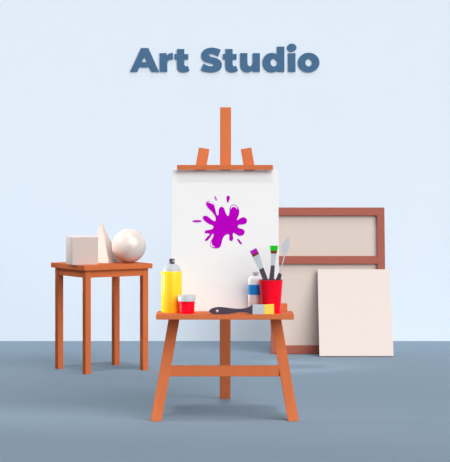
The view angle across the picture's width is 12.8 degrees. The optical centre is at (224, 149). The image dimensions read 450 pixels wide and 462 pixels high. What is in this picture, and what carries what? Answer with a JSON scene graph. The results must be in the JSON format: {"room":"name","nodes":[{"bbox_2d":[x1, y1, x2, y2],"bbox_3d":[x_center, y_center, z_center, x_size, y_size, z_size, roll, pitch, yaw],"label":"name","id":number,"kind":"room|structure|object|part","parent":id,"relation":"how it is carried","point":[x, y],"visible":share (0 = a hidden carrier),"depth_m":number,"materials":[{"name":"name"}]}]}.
{"room":"art studio","nodes":[
{"label":"art studio","id":0,"kind":"room"},
{"bbox_2d":[0,0,449,340],"bbox_3d":[0.000,-0.787,15.384,14.000,4.500,0.120,0,0,0],"label":"wall","id":1,"kind":"structure","parent":0,"point":[87,140],"depth_m":15.32,"materials":[{"name":"blue paint"}]},
{"bbox_2d":[130,44,319,71],"bbox_3d":[-0.001,-0.705,15.319,1.451,0.220,0.010,0,0,0],"label":"sign","id":2,"kind":"object","parent":1,"relation":"attached to","point":[180,56],"depth_m":15.31,"materials":[{"name":"blue plastic"}]},
{"bbox_2d":[0,341,449,461],"bbox_3d":[0.000,1.513,6.972,14.000,0.100,16.944,0,0,0],"label":"floor","id":3,"kind":"structure","parent":0,"point":[396,408],"depth_m":11.28,"materials":[{"name":"blue"}]},
{"bbox_2d":[51,261,151,373],"bbox_3d":[-0.824,1.109,13.346,0.518,0.710,0.462,0,0,-33],"label":"side table","id":4,"kind":"object","parent":3,"relation":"on","point":[115,270],"visible":0.97,"depth_m":13.29,"materials":[{"name":"orange wood"}]},
{"bbox_3d":[-1.110,1.125,13.386,0.041,0.677,0.041,0,0,-33],"label":"leg","id":5,"kind":"part","parent":4,"relation":"part of","materials":[{"name":"orange wood"}]},
{"bbox_2d":[66,236,97,264],"bbox_3d":[-0.944,0.662,13.200,0.176,0.183,0.176,0,0,-18],"label":"cube","id":6,"kind":"object","parent":4,"relation":"on","point":[80,250],"visible":1,"depth_m":13.12,"materials":[{"name":"white"}]},
{"bbox_3d":[-0.903,1.125,13.068,0.041,0.677,0.041,0,0,-33],"label":"leg","id":7,"kind":"part","parent":4,"relation":"part of","materials":[{"name":"orange wood"}]},
{"bbox_2d":[96,222,119,262],"bbox_3d":[-0.820,0.617,13.440,0.175,0.273,0.175,0,0,23],"label":"pyramid","id":8,"kind":"object","parent":4,"relation":"on","point":[105,253],"visible":0.7,"depth_m":13.39},
{"bbox_3d":[-0.745,1.125,13.623,0.041,0.677,0.041,0,0,-33],"label":"leg","id":9,"kind":"part","parent":4,"relation":"part of","materials":[{"name":"orange wood"}]},
{"bbox_2d":[112,229,145,262],"bbox_3d":[-0.642,0.639,13.340,0.229,0.229,0.229,0,0,0],"label":"ball","id":10,"kind":"object","parent":4,"relation":"on","point":[128,245],"visible":1,"depth_m":13.26,"materials":[{"name":"white"}]},
{"bbox_3d":[-0.538,1.125,13.306,0.041,0.677,0.041,0,0,-33],"label":"leg","id":11,"kind":"part","parent":4,"relation":"part of","materials":[{"name":"orange wood"}]},
{"bbox_2d":[151,107,298,420],"bbox_3d":[-0.001,0.612,11.238,0.800,1.703,1.115,0,0,0],"label":"easel","id":12,"kind":"object","parent":3,"relation":"on","point":[224,370],"visible":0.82,"depth_m":10.86,"materials":[{"name":"orange wood"}]},
{"bbox_2d":[161,259,181,312],"bbox_3d":[-0.289,0.734,10.830,0.113,0.290,0.113,0,0,0],"label":"spray can","id":13,"kind":"object","parent":12,"relation":"on","point":[171,274],"visible":0.98,"depth_m":10.79,"materials":[{"name":"yellow metal"}]},
{"bbox_3d":[-0.244,0.725,10.975,0.064,1.478,0.491,0,0,36],"label":"leg","id":14,"kind":"part","parent":12,"relation":"part of","materials":[{"name":"orange wood"}]},
{"bbox_2d":[178,294,195,313],"bbox_3d":[-0.205,0.829,10.752,0.096,0.099,0.096,0,0,0],"label":"paint jar","id":15,"kind":"object","parent":12,"relation":"on","point":[186,301],"visible":1,"depth_m":10.71,"materials":[{"name":"red plastic"}]},
{"bbox_3d":[-0.205,0.795,10.752,0.096,0.032,0.096,0,0,0],"label":"lid","id":16,"kind":"part","parent":15,"relation":"part of","materials":[{"name":"grey plastic"}]},
{"bbox_2d":[171,170,278,310],"bbox_3d":[0.000,0.498,10.999,0.590,0.771,0.211,0,0,0],"label":"canvas","id":17,"kind":"object","parent":12,"relation":"on","point":[218,217],"visible":0.99,"depth_m":11.00,"materials":[{"name":"white fabric"}]},
{"bbox_2d":[156,311,293,319],"bbox_3d":[0.000,0.893,10.803,0.737,0.027,0.245,0,0,0],"label":"tray","id":18,"kind":"object","parent":12,"relation":"on","point":[198,315],"depth_m":10.68,"materials":[{"name":"orange wood"}]},
{"bbox_3d":[0.001,0.843,11.474,0.064,1.240,0.642,0,0,0],"label":"leg","id":19,"kind":"part","parent":12,"relation":"part of","materials":[{"name":"orange wood"}]},
{"bbox_2d":[209,304,273,313],"bbox_3d":[0.088,0.852,10.695,0.348,0.056,0.015,0,0,0],"label":"paintbrush","id":20,"kind":"object","parent":12,"relation":"on","point":[255,308],"visible":1,"depth_m":10.69,"materials":[{"name":"paint"}]},
{"bbox_3d":[0.033,0.854,10.695,0.236,0.054,0.013,0,0,0],"label":"handle","id":21,"kind":"part","parent":20,"relation":"part of","materials":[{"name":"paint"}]},
{"bbox_2d":[248,272,261,306],"bbox_3d":[0.164,0.770,10.853,0.078,0.218,0.078,0,0,0],"label":"paint bottle","id":22,"kind":"object","parent":12,"relation":"on","point":[253,281],"visible":0.82,"depth_m":10.82,"materials":[{"name":"white plastic"}]},
{"bbox_3d":[0.243,0.725,10.975,0.064,1.478,0.488,0,0,-36],"label":"leg","id":23,"kind":"part","parent":12,"relation":"part of","materials":[{"name":"orange wood"}]},
{"bbox_2d":[259,279,282,313],"bbox_3d":[0.247,0.789,10.775,0.129,0.180,0.129,0,0,0],"label":"cup","id":24,"kind":"object","parent":12,"relation":"on","point":[270,291],"visible":0.94,"depth_m":10.73,"materials":[{"name":"red plastic"}]},
{"bbox_2d":[250,248,267,280],"bbox_3d":[0.207,0.683,10.755,0.146,0.311,0.018,0,0,0],"label":"paintbrush","id":25,"kind":"object","parent":24,"relation":"in","point":[254,252],"visible":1,"depth_m":10.75,"materials":[{"name":"metal"}]},
{"bbox_3d":[0.231,0.736,10.755,0.096,0.205,0.016,0,0,0],"label":"handle","id":26,"kind":"part","parent":25,"relation":"part of","materials":[{"name":"paint"}]},
{"bbox_2d":[269,246,277,280],"bbox_3d":[0.259,0.678,10.775,0.053,0.325,0.018,0,0,0],"label":"paintbrush","id":27,"kind":"object","parent":24,"relation":"in","point":[273,249],"visible":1,"depth_m":10.77,"materials":[{"name":"metal"}]},
{"bbox_3d":[0.251,0.731,10.775,0.036,0.219,0.015,0,0,0],"label":"handle","id":28,"kind":"part","parent":27,"relation":"part of","materials":[{"name":"paint"}]},
{"bbox_2d":[276,237,289,279],"bbox_3d":[0.295,0.655,10.795,0.108,0.374,0.015,0,0,0],"label":"knife","id":29,"kind":"object","parent":24,"relation":"in","point":[285,245],"visible":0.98,"depth_m":10.79,"materials":[{"name":"metal"}]},
{"bbox_3d":[0.326,0.521,10.795,0.046,0.107,0.003,0,0,0],"label":"blade","id":30,"kind":"part","parent":29,"relation":"part of","materials":[{"name":"metal"}]},
{"bbox_2d":[271,207,384,353],"bbox_3d":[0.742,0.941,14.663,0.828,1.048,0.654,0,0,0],"label":"frame","id":31,"kind":"object","parent":3,"relation":"on","point":[319,237],"visible":0.58,"depth_m":14.48,"materials":[{"name":"red wood"}]},
{"bbox_3d":[0.357,0.940,14.434,0.058,0.930,0.176,0,0,0],"label":"rail","id":32,"kind":"part","parent":31,"relation":"part of","materials":[{"name":"red wood"}]},
{"bbox_3d":[0.742,1.433,14.354,0.828,0.064,0.035,0,0,0],"label":"rail","id":33,"kind":"part","parent":31,"relation":"part of","materials":[{"name":"red wood"}]},
{"bbox_3d":[0.744,0.796,14.458,0.715,0.060,0.034,0,0,0],"label":"rail","id":34,"kind":"part","parent":31,"relation":"part of","materials":[{"name":"red wood"}]},
{"bbox_3d":[0.742,0.448,14.514,0.828,0.062,0.035,0,0,0],"label":"rail","id":35,"kind":"part","parent":31,"relation":"part of","materials":[{"name":"red wood"}]},
{"bbox_3d":[1.128,0.940,14.434,0.055,0.930,0.176,0,0,0],"label":"rail","id":36,"kind":"part","parent":31,"relation":"part of","materials":[{"name":"red wood"}]},
{"bbox_2d":[317,269,393,356],"bbox_3d":[0.929,1.162,14.286,0.524,0.602,0.310,0,0,0],"label":"canvas","id":37,"kind":"object","parent":3,"relation":"on","point":[355,305],"visible":1,"depth_m":14.27}
]}

